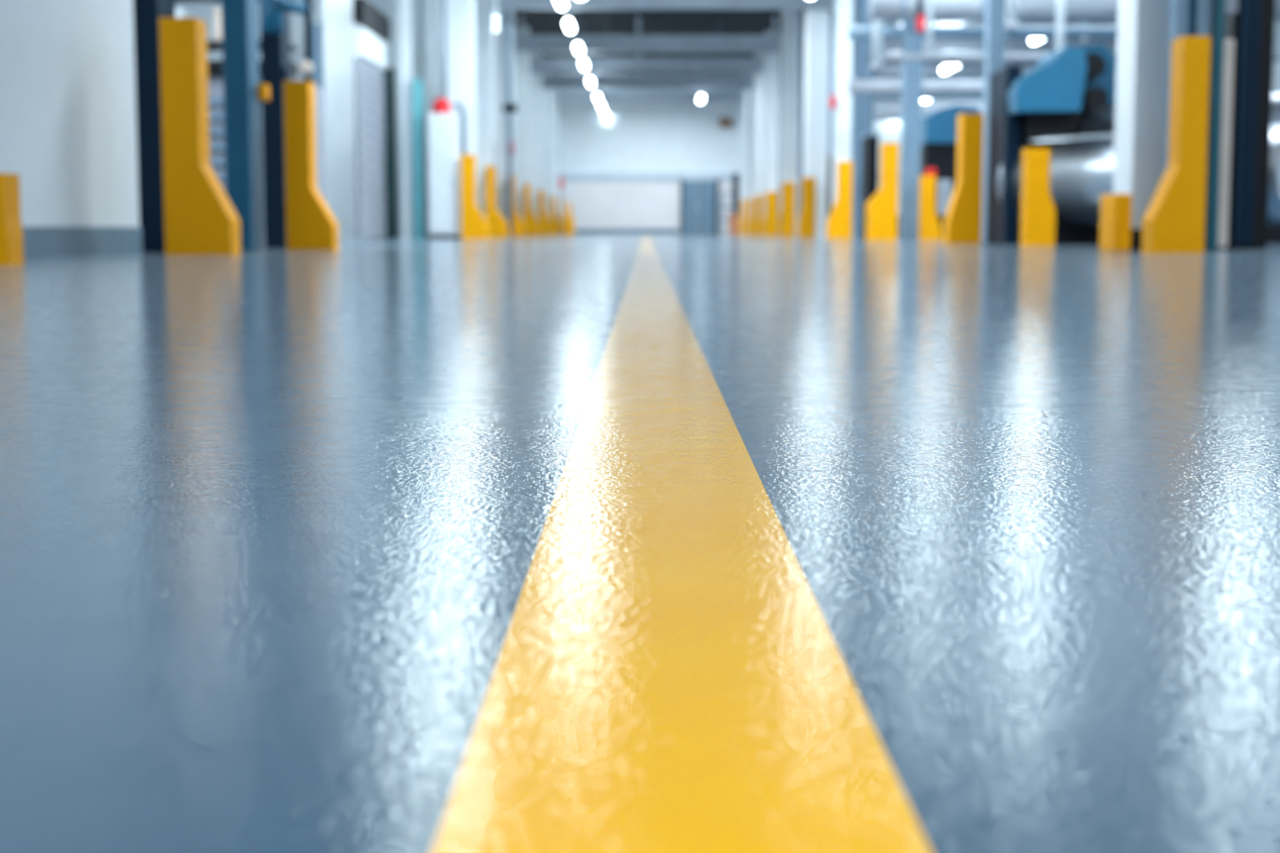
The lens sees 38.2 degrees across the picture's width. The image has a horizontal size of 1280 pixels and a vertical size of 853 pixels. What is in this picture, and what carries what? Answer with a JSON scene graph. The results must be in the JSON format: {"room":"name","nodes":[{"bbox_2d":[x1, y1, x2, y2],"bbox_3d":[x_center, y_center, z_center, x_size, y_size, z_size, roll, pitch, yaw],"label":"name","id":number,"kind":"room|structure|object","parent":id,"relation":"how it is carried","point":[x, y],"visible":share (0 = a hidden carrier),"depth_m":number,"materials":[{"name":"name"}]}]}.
{"room":"factory floor","nodes":[
{"label":"factory floor","id":0,"kind":"room"},
{"bbox_2d":[0,0,139,226],"bbox_3d":[-3.462,-3.075,3.858,0.250,5.600,16.300,0,6,0],"label":"wall","id":1,"kind":"structure","parent":0,"point":[68,128],"depth_m":10.74,"materials":[{"name":"white paint"}]},
{"bbox_2d":[22,226,142,257],"bbox_3d":[-3.327,-0.374,4.134,0.020,0.170,16.280,0,6,0],"label":"baseboard","id":2,"kind":"structure","parent":1,"relation":"attached to","point":[38,242],"depth_m":10.85,"materials":[{"name":"grey paint"}]},
{"bbox_2d":[175,0,427,238],"bbox_3d":[-6.365,-6.240,33.675,5.050,5.600,0.250,0,6,0],"label":"wall","id":3,"kind":"structure","parent":0,"point":[204,11],"depth_m":33.46,"materials":[{"name":"white paint"}]},
{"bbox_2d":[424,0,443,235],"bbox_3d":[-3.654,-8.211,52.237,0.250,5.600,38.400,0,6,0],"label":"wall","id":4,"kind":"structure","parent":0,"point":[433,8],"depth_m":33.12,"materials":[{"name":"white paint"}]},
{"bbox_2d":[0,234,1279,852],"bbox_3d":[3.111,-3.356,33.976,24.000,0.200,76.300,0,6,0],"label":"floor","id":5,"kind":"structure","parent":0,"point":[272,522],"depth_m":1.00,"materials":[{"name":"blue plastic"}]},
{"bbox_2d":[0,173,23,266],"bbox_3d":[-2.741,-0.884,7.906,0.138,0.389,0.200,0,6,0],"label":"guard","id":6,"kind":"object","parent":5,"relation":"on","point":[11,246],"visible":1,"depth_m":7.87,"materials":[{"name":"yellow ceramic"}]},
{"bbox_2d":[133,0,175,252],"bbox_3d":[-3.276,-3.977,12.360,0.228,5.600,0.560,0,6,0],"label":"column","id":7,"kind":"structure","parent":5,"relation":"on","point":[147,13],"depth_m":12.32,"materials":[{"name":"metal"}]},
{"bbox_2d":[159,17,240,254],"bbox_3d":[-2.695,-1.771,11.354,0.402,1.424,0.270,0,6,0],"label":"guard","id":8,"kind":"object","parent":5,"relation":"on","point":[200,218],"visible":0.9,"depth_m":11.25,"materials":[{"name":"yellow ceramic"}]},
{"bbox_2d":[175,0,297,51],"bbox_3d":[-6.164,-4.739,26.166,2.500,4.200,1.000,0,6,0],"label":"storage rack","id":9,"kind":"object","parent":5,"relation":"on","point":[212,45],"visible":0.05,"depth_m":26.26,"materials":[{"name":"black metal"}]},
{"bbox_2d":[213,8,222,39],"bbox_3d":[-5.689,-5.614,26.021,0.450,0.450,0.700,0,6,0],"label":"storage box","id":10,"kind":"object","parent":9,"relation":"on","point":[217,11],"visible":0.23,"depth_m":25.68,"materials":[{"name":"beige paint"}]},
{"bbox_2d":[221,0,307,250],"bbox_3d":[-2.830,-3.615,14.157,0.405,4.500,1.900,0,6,0],"label":"column","id":11,"kind":"structure","parent":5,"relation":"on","point":[243,93],"depth_m":13.58,"materials":[{"name":"blue metal"}]},
{"bbox_2d":[207,0,327,244],"bbox_3d":[-4.043,-4.834,20.430,1.234,5.600,2.375,0,6,0],"label":"wall","id":12,"kind":"structure","parent":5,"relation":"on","point":[215,68],"depth_m":19.78,"materials":[{"name":"grey paint"}]},
{"bbox_2d":[283,80,338,250],"bbox_3d":[-2.449,-1.940,13.799,0.344,1.244,0.270,0,6,0],"label":"guard","id":13,"kind":"object","parent":5,"relation":"on","point":[311,225],"visible":1,"depth_m":13.69,"materials":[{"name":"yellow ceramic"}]},
{"bbox_2d":[311,22,324,89],"bbox_3d":[-5.452,-5.001,31.415,0.310,3.613,0.360,0,6,0],"label":"column","id":14,"kind":"structure","parent":5,"relation":"on","point":[317,28],"depth_m":31.13,"materials":[{"name":"metal"}]},
{"bbox_2d":[322,0,369,239],"bbox_3d":[-4.917,-5.936,30.811,0.677,5.600,0.560,0,6,0],"label":"column","id":15,"kind":"structure","parent":5,"relation":"on","point":[340,41],"depth_m":30.64,"materials":[{"name":"white paint"}]},
{"bbox_2d":[352,0,397,238],"bbox_3d":[-4.467,-5.114,31.350,0.200,3.850,3.400,0,6,0],"label":"shutter door","id":16,"kind":"structure","parent":5,"relation":"on","point":[375,116],"depth_m":31.27,"materials":[{"name":"grey paint"}]},
{"bbox_2d":[398,0,413,238],"bbox_3d":[-4.143,-6.137,32.698,0.253,5.600,0.360,0,6,0],"label":"column","id":17,"kind":"structure","parent":5,"relation":"on","point":[404,6],"depth_m":32.63,"materials":[{"name":"white paint"}]},
{"bbox_2d":[411,79,426,238],"bbox_3d":[-3.914,-4.715,32.673,0.243,2.779,0.210,0,6,0],"label":"column","id":18,"kind":"structure","parent":5,"relation":"on","point":[416,84],"depth_m":32.61,"materials":[{"name":"metal"}]},
{"bbox_2d":[426,113,461,238],"bbox_3d":[-3.458,-4.400,32.554,0.544,2.176,0.550,0,6,0],"label":"tall cabinet","id":19,"kind":"object","parent":5,"relation":"on","point":[442,129],"visible":0.99,"depth_m":32.32,"materials":[{"name":"white metal"}]},
{"bbox_2d":[432,0,450,113],"bbox_3d":[-3.479,-7.181,32.233,0.317,3.424,0.317,-2,7,-22],"label":"beacon","id":20,"kind":"object","parent":19,"relation":"on","point":[440,105],"visible":0.98,"depth_m":32.37,"materials":[{"name":"red plastic"}]},
{"bbox_2d":[445,0,476,235],"bbox_3d":[-3.196,-6.168,32.994,0.546,5.600,0.560,0,6,0],"label":"column","id":21,"kind":"structure","parent":5,"relation":"on","point":[460,14],"depth_m":32.73,"materials":[{"name":"white paint"}]},
{"bbox_2d":[453,101,466,154],"bbox_3d":[-3.176,-4.537,32.734,0.217,2.411,0.090,0,6,0],"label":"pipe","id":22,"kind":"object","parent":21,"relation":"attached to","point":[463,117],"visible":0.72,"depth_m":32.62,"materials":[{"name":"white metal"}]},
{"bbox_2d":[460,154,488,238],"bbox_3d":[-2.896,-4.027,32.441,0.447,1.459,0.350,0,6,0],"label":"guard","id":23,"kind":"object","parent":5,"relation":"on","point":[473,224],"visible":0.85,"depth_m":32.29,"materials":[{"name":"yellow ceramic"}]},
{"bbox_2d":[475,0,494,220],"bbox_3d":[-3.284,-6.736,38.339,0.560,5.600,0.510,0,6,0],"label":"column","id":24,"kind":"structure","parent":5,"relation":"on","point":[484,11],"depth_m":38.11,"materials":[{"name":"white paint"}]},
{"bbox_2d":[485,165,509,237],"bbox_3d":[-2.930,-4.611,37.985,0.434,1.450,0.500,0,6,0],"label":"guard","id":25,"kind":"object","parent":5,"relation":"on","point":[498,225],"visible":0.9,"depth_m":37.77,"materials":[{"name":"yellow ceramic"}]},
{"bbox_2d":[493,9,515,221],"bbox_3d":[-3.265,-7.369,44.305,0.560,5.600,0.510,0,6,0],"label":"column","id":26,"kind":"structure","parent":5,"relation":"on","point":[500,37],"depth_m":44.07,"materials":[{"name":"white paint"}]},
{"bbox_2d":[502,9,517,236],"bbox_3d":[-2.772,-6.857,39.481,0.291,5.600,0.250,0,6,0],"label":"pipe","id":27,"kind":"object","parent":5,"relation":"on","point":[508,108],"visible":0.91,"depth_m":39.48,"materials":[{"name":"grey metal"}]},
{"bbox_2d":[511,175,524,236],"bbox_3d":[-2.948,-5.239,43.952,0.386,1.439,0.500,0,6,0],"label":"guard","id":28,"kind":"object","parent":5,"relation":"on","point":[518,225],"visible":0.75,"depth_m":43.75,"materials":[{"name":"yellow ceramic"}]},
{"bbox_2d":[514,26,530,222],"bbox_3d":[-3.246,-8.003,50.272,0.560,5.600,0.510,0,6,0],"label":"column","id":29,"kind":"structure","parent":5,"relation":"on","point":[522,60],"depth_m":50.04,"materials":[{"name":"white paint"}]},
{"bbox_2d":[524,183,539,235],"bbox_3d":[-2.925,-5.845,49.922,0.380,1.383,0.500,0,6,0],"label":"guard","id":30,"kind":"object","parent":5,"relation":"on","point":[531,224],"visible":0.95,"depth_m":49.71,"materials":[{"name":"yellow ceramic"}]},
{"bbox_2d":[529,52,542,222],"bbox_3d":[-3.226,-8.636,56.238,0.560,5.600,0.510,0,6,0],"label":"column","id":31,"kind":"structure","parent":5,"relation":"on","point":[535,79],"depth_m":56.00,"materials":[{"name":"white paint"}]},
{"bbox_2d":[538,190,551,235],"bbox_3d":[-2.875,-6.455,55.890,0.344,1.336,0.500,0,6,0],"label":"guard","id":32,"kind":"object","parent":5,"relation":"on","point":[544,223],"visible":0.95,"depth_m":55.67,"materials":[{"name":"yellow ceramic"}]},
{"bbox_2d":[542,73,551,222],"bbox_3d":[-3.210,-9.164,61.210,0.560,5.600,0.510,0,6,0],"label":"column","id":33,"kind":"structure","parent":5,"relation":"on","point":[546,104],"depth_m":60.99,"materials":[{"name":"white metal"}]},
{"bbox_2d":[550,74,557,212],"bbox_3d":[-3.195,-9.639,65.685,0.560,5.600,0.510,0,6,0],"label":"column","id":34,"kind":"structure","parent":5,"relation":"on","point":[553,91],"depth_m":65.44,"materials":[{"name":"white paint"}]},
{"bbox_2d":[550,195,560,234],"bbox_3d":[-2.775,-6.948,60.866,0.304,1.266,0.500,0,6,0],"label":"guard","id":35,"kind":"object","parent":5,"relation":"on","point":[555,222],"visible":0.85,"depth_m":60.64,"materials":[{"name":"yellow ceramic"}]},
{"bbox_2d":[558,177,563,234],"bbox_3d":[-2.623,-7.340,61.578,0.160,1.894,0.160,0,6,0],"label":"beacon","id":36,"kind":"object","parent":5,"relation":"on","point":[561,180],"visible":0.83,"depth_m":61.55,"materials":[{"name":"grey paint"}]},
{"bbox_2d":[567,202,574,234],"bbox_3d":[-2.582,-7.803,69.322,0.244,1.179,0.500,0,6,0],"label":"guard","id":37,"kind":"object","parent":5,"relation":"on","point":[570,216],"visible":0.95,"depth_m":69.08,"materials":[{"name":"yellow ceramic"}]},
{"bbox_2d":[431,235,931,852],"bbox_3d":[0.106,-3.029,29.947,0.121,0.001,59.800,0,6,0],"label":"floor stripe","id":38,"kind":"object","parent":5,"relation":"on","point":[669,675],"depth_m":0.63,"materials":[{"name":"yellow paint"}]},
{"bbox_2d":[728,173,739,234],"bbox_3d":[3.492,-8.264,68.600,0.363,2.250,0.400,0,6,0],"label":"barrier post","id":39,"kind":"object","parent":5,"relation":"on","point":[733,218],"visible":1,"depth_m":68.48,"materials":[{"name":"paint"}]},
{"bbox_2d":[738,200,745,234],"bbox_3d":[3.594,-7.330,64.827,0.228,1.188,0.500,0,6,0],"label":"guard","id":40,"kind":"object","parent":5,"relation":"on","point":[742,218],"visible":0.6,"depth_m":64.60,"materials":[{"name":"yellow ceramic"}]},
{"bbox_2d":[739,73,746,216],"bbox_3d":[3.658,-9.613,65.439,0.291,5.600,0.660,0,6,0],"label":"column","id":41,"kind":"structure","parent":5,"relation":"on","point":[743,91],"depth_m":65.12,"materials":[{"name":"white metal"}]},
{"bbox_2d":[744,73,754,234],"bbox_3d":[3.611,-9.085,60.467,0.344,5.600,0.660,0,6,0],"label":"column","id":42,"kind":"structure","parent":5,"relation":"on","point":[749,92],"depth_m":60.20,"materials":[{"name":"white metal"}]},
{"bbox_2d":[746,198,753,235],"bbox_3d":[3.563,-6.796,59.856,0.246,1.178,0.500,0,6,0],"label":"guard","id":43,"kind":"object","parent":5,"relation":"on","point":[749,221],"visible":0.75,"depth_m":59.63,"materials":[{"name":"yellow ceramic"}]},
{"bbox_2d":[751,52,764,235],"bbox_3d":[3.607,-8.610,55.992,0.356,5.600,0.660,0,6,0],"label":"column","id":44,"kind":"structure","parent":5,"relation":"on","point":[758,77],"depth_m":55.70,"materials":[{"name":"white metal"}]},
{"bbox_2d":[753,194,763,235],"bbox_3d":[3.540,-6.331,55.380,0.260,1.197,0.500,0,6,0],"label":"guard","id":45,"kind":"object","parent":5,"relation":"on","point":[758,216],"visible":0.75,"depth_m":55.15,"materials":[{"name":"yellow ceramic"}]},
{"bbox_2d":[761,31,779,235],"bbox_3d":[3.652,-8.135,51.517,0.454,5.600,0.660,0,6,0],"label":"column","id":46,"kind":"structure","parent":5,"relation":"on","point":[771,60],"depth_m":51.20,"materials":[{"name":"white metal"}]},
{"bbox_2d":[763,191,778,235],"bbox_3d":[3.596,-5.858,50.905,0.388,1.201,0.500,0,6,0],"label":"guard","id":47,"kind":"object","parent":5,"relation":"on","point":[771,206],"visible":1,"depth_m":50.67,"materials":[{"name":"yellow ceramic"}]},
{"bbox_2d":[777,52,781,234],"bbox_3d":[3.976,-8.246,52.561,0.138,5.600,0.360,0,6,0],"label":"column","id":48,"kind":"structure","parent":5,"relation":"on","point":[780,52],"depth_m":52.43,"materials":[{"name":"metal"}]},
{"bbox_2d":[778,182,795,235],"bbox_3d":[3.607,-5.329,45.405,0.346,1.311,0.450,0,6,0],"label":"guard","id":49,"kind":"object","parent":5,"relation":"on","point":[786,226],"visible":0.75,"depth_m":45.20,"materials":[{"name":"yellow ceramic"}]},
{"bbox_2d":[779,8,799,235],"bbox_3d":[3.717,-7.543,45.949,0.465,5.600,0.660,0,6,0],"label":"column","id":50,"kind":"structure","parent":5,"relation":"on","point":[790,18],"depth_m":45.62,"materials":[{"name":"white paint"}]},
{"bbox_2d":[797,13,804,235],"bbox_3d":[4.092,-7.665,47.091,0.157,5.600,0.360,0,6,0],"label":"column","id":51,"kind":"structure","parent":5,"relation":"on","point":[802,15],"depth_m":46.90,"materials":[{"name":"metal"}]},
{"bbox_2d":[798,177,815,237],"bbox_3d":[3.514,-4.611,38.945,0.319,1.247,0.450,0,6,0],"label":"guard","id":52,"kind":"object","parent":5,"relation":"on","point":[806,223],"visible":1,"depth_m":38.73,"materials":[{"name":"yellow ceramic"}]},
{"bbox_2d":[803,8,829,236],"bbox_3d":[3.772,-6.868,39.584,0.525,5.600,0.660,0,6,0],"label":"column","id":53,"kind":"structure","parent":5,"relation":"on","point":[816,20],"depth_m":39.30,"materials":[{"name":"white paint"}]},
{"bbox_2d":[826,152,832,220],"bbox_3d":[3.949,-4.729,37.890,0.195,1.704,0.820,0,6,0],"label":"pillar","id":54,"kind":"structure","parent":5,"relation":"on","point":[829,180],"depth_m":37.74,"materials":[{"name":"white metal"}]},
{"bbox_2d":[827,8,834,153],"bbox_3d":[4.199,-7.000,40.826,0.168,5.600,0.360,0,6,0],"label":"column","id":55,"kind":"structure","parent":5,"relation":"on","point":[831,11],"depth_m":40.60,"materials":[{"name":"metal"}]},
{"bbox_2d":[826,160,852,238],"bbox_3d":[3.656,-4.160,33.964,0.428,1.400,0.450,0,6,0],"label":"guard","id":56,"kind":"object","parent":5,"relation":"on","point":[839,222],"visible":1,"depth_m":33.77,"materials":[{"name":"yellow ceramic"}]},
{"bbox_2d":[831,0,853,208],"bbox_3d":[3.820,-6.372,34.910,0.369,5.600,0.460,0,6,0],"label":"column","id":57,"kind":"structure","parent":5,"relation":"on","point":[843,9],"depth_m":34.71,"materials":[{"name":"white paint"}]},
{"bbox_2d":[850,0,869,237],"bbox_3d":[4.302,-6.509,36.201,0.337,5.600,0.460,0,6,0],"label":"column","id":58,"kind":"structure","parent":5,"relation":"on","point":[859,101],"depth_m":36.07,"materials":[{"name":"metal"}]},
{"bbox_2d":[861,133,879,239],"bbox_3d":[3.802,-3.962,30.631,0.218,1.711,0.820,0,6,0],"label":"tall cabinet","id":59,"kind":"object","parent":5,"relation":"on","point":[869,177],"visible":0.7,"depth_m":30.25,"materials":[{"name":"black metal"}]},
{"bbox_2d":[867,18,874,133],"bbox_3d":[4.633,-6.609,37.145,0.159,5.600,0.360,0,6,0],"label":"column","id":60,"kind":"structure","parent":5,"relation":"on","point":[871,73],"depth_m":37.02,"materials":[{"name":"metal"}]},
{"bbox_2d":[865,142,898,240],"bbox_3d":[3.527,-3.421,26.978,0.418,1.408,0.400,0,6,0],"label":"guard","id":61,"kind":"object","parent":5,"relation":"on","point":[882,210],"visible":1,"depth_m":26.80,"materials":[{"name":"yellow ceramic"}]},
{"bbox_2d":[897,19,922,239],"bbox_3d":[4.194,-5.693,28.520,0.329,5.600,0.410,0,6,0],"label":"column","id":62,"kind":"structure","parent":5,"relation":"on","point":[912,70],"depth_m":28.48,"materials":[{"name":"metal"}]},
{"bbox_2d":[918,175,942,239],"bbox_3d":[4.382,-3.301,27.919,0.311,0.970,0.250,0,6,0],"label":"guard","id":63,"kind":"object","parent":5,"relation":"on","point":[929,227],"visible":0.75,"depth_m":27.80,"materials":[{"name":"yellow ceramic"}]},
{"bbox_2d":[920,104,979,239],"bbox_3d":[5.208,-4.288,31.306,0.939,2.217,1.200,0,6,0],"label":"machine","id":64,"kind":"object","parent":5,"relation":"on","point":[939,135],"visible":0.51,"depth_m":30.76,"materials":[{"name":"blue metal"}]},
{"bbox_2d":[920,104,979,144],"bbox_3d":[5.183,-5.080,31.221,0.890,0.623,1.200,0,6,0],"label":"hood","id":65,"kind":"object","parent":64,"relation":"attached to","point":[940,126],"depth_m":30.63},
{"bbox_2d":[942,112,983,244],"bbox_3d":[3.595,-2.754,20.588,0.367,1.429,0.350,0,6,0],"label":"guard","id":66,"kind":"object","parent":5,"relation":"on","point":[962,220],"visible":0.95,"depth_m":20.44,"materials":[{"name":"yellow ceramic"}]},
{"bbox_2d":[981,0,1005,242],"bbox_3d":[4.232,-5.004,22.031,0.256,5.600,0.360,0,6,0],"label":"column","id":67,"kind":"structure","parent":5,"relation":"on","point":[995,10],"depth_m":21.97,"materials":[{"name":"metal"}]},
{"bbox_2d":[1019,147,1055,245],"bbox_3d":[3.782,-2.176,17.567,0.278,0.918,0.250,0,6,0],"label":"guard","id":68,"kind":"object","parent":5,"relation":"on","point":[1037,210],"visible":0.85,"depth_m":17.45,"materials":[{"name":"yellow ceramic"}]},
{"bbox_2d":[1099,193,1132,251],"bbox_3d":[3.393,-1.454,13.206,0.118,0.404,0.440,0,6,0],"label":"guard","id":69,"kind":"object","parent":5,"relation":"on","point":[1115,221],"visible":0.98,"depth_m":13.01,"materials":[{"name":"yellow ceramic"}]},
{"bbox_2d":[986,43,1279,244],"bbox_3d":[5.706,-2.845,18.395,3.844,2.073,5.178,0,6,0],"label":"machine","id":70,"kind":"object","parent":5,"relation":"on","point":[1071,91],"visible":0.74,"depth_m":19.01,"materials":[{"name":"metal"}]},
{"bbox_2d":[1008,45,1087,114],"bbox_3d":[4.207,-3.610,19.414,0.728,0.664,1.000,0,6,0],"label":"hood","id":71,"kind":"object","parent":70,"relation":"attached to","point":[1056,85],"depth_m":18.93,"materials":[{"name":"blue metal"}]},
{"bbox_2d":[1113,0,1169,250],"bbox_3d":[3.762,-4.120,13.704,0.314,5.600,0.610,0,6,0],"label":"column","id":72,"kind":"structure","parent":5,"relation":"on","point":[1143,25],"depth_m":13.65,"materials":[{"name":"white paint"}]},
{"bbox_2d":[1141,35,1210,253],"bbox_3d":[3.512,-1.840,12.140,0.337,1.396,0.270,0,6,0],"label":"guard","id":73,"kind":"object","parent":5,"relation":"on","point":[1173,221],"visible":0.9,"depth_m":12.04,"materials":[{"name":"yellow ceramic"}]},
{"bbox_2d":[1164,0,1225,251],"bbox_3d":[3.983,-2.418,13.306,0.329,2.300,0.300,0,6,0],"label":"column","id":74,"kind":"structure","parent":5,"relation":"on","point":[1187,17],"depth_m":13.19,"materials":[{"name":"metal"}]},
{"bbox_2d":[1217,39,1234,247],"bbox_3d":[4.509,-2.182,14.285,0.084,1.583,0.100,0,6,0],"label":"post","id":75,"kind":"object","parent":5,"relation":"on","point":[1228,51],"visible":0.64,"depth_m":14.23,"materials":[{"name":"grey metal"}]},
{"bbox_2d":[1217,0,1275,248],"bbox_3d":[4.793,-2.587,14.895,0.324,2.300,1.000,0,6,0],"label":"column","id":76,"kind":"structure","parent":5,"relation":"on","point":[1251,28],"depth_m":14.47,"materials":[{"name":"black metal"}]},
{"bbox_2d":[556,101,901,234],"bbox_3d":[3.233,-10.252,71.458,24.000,5.600,0.300,0,6,0],"label":"wall","id":77,"kind":"structure","parent":0,"point":[637,136],"depth_m":71.28,"materials":[{"name":"white paint"}]},
{"bbox_2d":[574,228,679,234],"bbox_3d":[-3.617,-7.551,71.595,10.300,0.200,0.040,0,6,0],"label":"baseboard","id":78,"kind":"structure","parent":77,"relation":"attached to","point":[577,231],"depth_m":71.57,"materials":[{"name":"grey paint"}]},
{"bbox_2d":[680,178,718,234],"bbox_3d":[2.293,-8.498,71.420,1.440,2.120,0.150,0,6,0],"label":"door","id":79,"kind":"structure","parent":77,"relation":"in","point":[708,192],"depth_m":71.40,"materials":[{"name":"grey paint"}]},
{"bbox_2d":[557,173,900,182],"bbox_3d":[3.233,-9.618,71.499,24.000,0.312,0.350,0,6,0],"label":"trim","id":80,"kind":"structure","parent":77,"relation":"attached to","point":[567,177],"depth_m":71.33,"materials":[{"name":"paint"}]},
{"bbox_2d":[514,8,1117,75],"bbox_3d":[5.750,-9.582,37.681,18.750,0.200,67.001,0,6,0],"label":"ceiling","id":81,"kind":"structure","parent":0,"point":[620,21],"depth_m":49.23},
{"bbox_2d":[492,0,499,31],"bbox_3d":[-2.749,-8.389,35.346,0.141,1.679,0.193,2,7,21],"label":"work lamp","id":82,"kind":"object","parent":81,"relation":"hanging from","point":[495,19],"visible":1,"depth_m":35.37,"materials":[{"name":"white"}]},
{"bbox_2d":[492,0,834,9],"bbox_3d":[5.626,-9.077,38.137,18.400,0.900,0.320,0,6,0],"label":"roof beam","id":83,"kind":"structure","parent":81,"relation":"attached to","point":[502,4],"depth_m":38.16,"materials":[{"name":"metal"}]},
{"bbox_2d":[556,88,901,101],"bbox_3d":[5.715,-11.981,65.483,18.400,0.900,0.320,0,6,0],"label":"roof beam","id":84,"kind":"structure","parent":81,"relation":"attached to","point":[562,95],"depth_m":65.49,"materials":[{"name":"metal"}]},
{"bbox_2d":[542,73,983,88],"bbox_3d":[5.696,-11.379,59.815,18.400,0.900,0.320,0,6,0],"label":"roof beam","id":85,"kind":"structure","parent":81,"relation":"attached to","point":[548,82],"depth_m":59.83,"materials":[{"name":"metal"}]},
{"bbox_2d":[514,16,1117,52],"bbox_3d":[5.656,-10.070,47.484,18.400,0.900,0.320,0,6,0],"label":"roof beam","id":86,"kind":"structure","parent":81,"relation":"attached to","point":[637,42],"depth_m":47.48,"materials":[{"name":"metal"}]},
{"bbox_2d":[529,52,1116,73],"bbox_3d":[5.677,-10.745,53.848,18.400,0.900,0.320,0,6,0],"label":"roof beam","id":87,"kind":"structure","parent":81,"relation":"attached to","point":[638,64],"depth_m":53.85,"materials":[{"name":"metal"}]},
{"bbox_2d":[870,19,884,71],"bbox_3d":[3.730,-7.061,28.904,0.224,2.960,0.224,0,6,0],"label":"pipe","id":88,"kind":"object","parent":81,"relation":"hanging from","point":[877,37],"visible":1,"depth_m":28.95,"materials":[{"name":"metal"}]},
{"bbox_2d":[848,0,983,93],"bbox_3d":[7.299,-7.514,33.370,7.025,3.002,0.260,0,6,0],"label":"duct","id":89,"kind":"object","parent":81,"relation":"hanging from","point":[855,86],"visible":0.43,"depth_m":33.41,"materials":[{"name":"metal"}]},
{"bbox_2d":[916,0,924,31],"bbox_3d":[4.033,-6.974,26.459,0.110,2.617,0.120,0,6,0],"label":"light","id":90,"kind":"object","parent":81,"relation":"hanging from","point":[920,17],"visible":1,"depth_m":26.53,"materials":[{"name":"red plastic"}]},
{"bbox_2d":[873,102,982,120],"bbox_3d":[9.226,-8.620,43.302,8.639,2.900,0.440,0,6,0],"label":"duct","id":91,"kind":"object","parent":81,"relation":"hanging from","point":[883,111],"visible":0.02,"depth_m":43.25,"materials":[{"name":"metal"}]},
{"bbox_2d":[874,93,983,99],"bbox_3d":[8.472,-8.303,39.316,8.030,2.688,0.200,0,6,0],"label":"duct","id":92,"kind":"object","parent":81,"relation":"hanging from","point":[877,96],"visible":0.02,"depth_m":39.37,"materials":[{"name":"metal"}]},
{"bbox_2d":[925,0,933,53],"bbox_3d":[4.090,-6.716,26.023,0.115,3.038,0.115,0,6,0],"label":"pipe","id":93,"kind":"object","parent":81,"relation":"hanging from","point":[929,35],"visible":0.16,"depth_m":26.10,"materials":[{"name":"white metal"}]},
{"bbox_2d":[892,19,968,26],"bbox_3d":[7.667,-10.815,50.617,1.800,0.080,5.000,0,6,0],"label":"ceiling lamp","id":94,"kind":"object","parent":81,"relation":"attached to","point":[940,22],"visible":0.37,"depth_m":48.35,"materials":[{"name":"white"}]},
{"bbox_2d":[940,19,959,73],"bbox_3d":[8.160,-9.988,48.446,0.170,1.265,2.598,0,6,0],"label":"ceiling lamp","id":95,"kind":"object","parent":81,"relation":"hanging from","point":[944,68],"visible":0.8,"depth_m":48.77,"materials":[{"name":"white"}]},
{"bbox_2d":[940,65,959,73],"bbox_3d":[8.160,-9.444,48.504,0.170,0.170,2.598,0,6,0],"label":"diffuser","id":96,"kind":"object","parent":95,"relation":"attached to","point":[944,68],"depth_m":48.84,"materials":[{"name":"white"}]},
{"bbox_2d":[848,0,1117,39],"bbox_3d":[6.497,-7.382,29.364,6.333,2.419,0.200,0,6,0],"label":"duct","id":97,"kind":"object","parent":81,"relation":"hanging from","point":[854,32],"visible":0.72,"depth_m":29.40,"materials":[{"name":"metal"}]},
{"bbox_2d":[883,60,1116,65],"bbox_3d":[9.800,-9.848,47.142,8.937,1.269,0.280,0,6,0],"label":"duct","id":98,"kind":"object","parent":81,"relation":"hanging from","point":[885,62],"visible":0.09,"depth_m":47.10,"materials":[{"name":"metal"}]},
{"bbox_2d":[1005,0,1017,30],"bbox_3d":[4.726,-6.504,23.429,0.182,2.912,0.182,0,6,0],"label":"pipe","id":99,"kind":"object","parent":81,"relation":"hanging from","point":[1011,24],"visible":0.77,"depth_m":23.50,"materials":[{"name":"white metal"}]},
{"bbox_2d":[1055,0,1064,50],"bbox_3d":[5.684,-6.398,24.946,0.138,3.444,0.138,0,6,0],"label":"pipe","id":100,"kind":"object","parent":81,"relation":"hanging from","point":[1060,19],"visible":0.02,"depth_m":25.01,"materials":[{"name":"grey metal"}]},
{"bbox_2d":[869,0,1279,19],"bbox_3d":[6.913,-7.256,27.666,6.897,2.311,0.400,0,6,0],"label":"duct","id":101,"kind":"object","parent":81,"relation":"hanging from","point":[878,9],"visible":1,"depth_m":27.59,"materials":[{"name":"silver metal"}]},
{"bbox_2d":[880,0,1279,60],"bbox_3d":[6.147,-6.611,25.424,5.610,3.120,0.100,0,6,0],"label":"duct","id":102,"kind":"object","parent":81,"relation":"hanging from","point":[885,56],"visible":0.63,"depth_m":25.55,"materials":[{"name":"grey metal"}]},
{"bbox_2d":[1225,0,1237,14],"bbox_3d":[4.431,-5.024,13.807,0.143,3.824,0.150,0,6,0],"label":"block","id":103,"kind":"object","parent":81,"relation":"hanging from","point":[1231,6],"visible":0.49,"depth_m":13.93,"materials":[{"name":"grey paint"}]},
{"bbox_2d":[921,73,1077,138],"bbox_3d":[12.082,-9.399,63.423,5.750,5.600,0.200,0,6,0],"label":"wall","id":104,"kind":"structure","parent":0,"point":[931,100],"depth_m":63.15,"materials":[{"name":"white paint"}]},
{"bbox_2d":[1077,19,1279,138],"bbox_3d":[14.985,-6.220,33.482,0.250,5.600,76.000,0,6,0],"label":"wall","id":105,"kind":"structure","parent":0,"point":[1276,71],"depth_m":43.36,"materials":[{"name":"white paint"}]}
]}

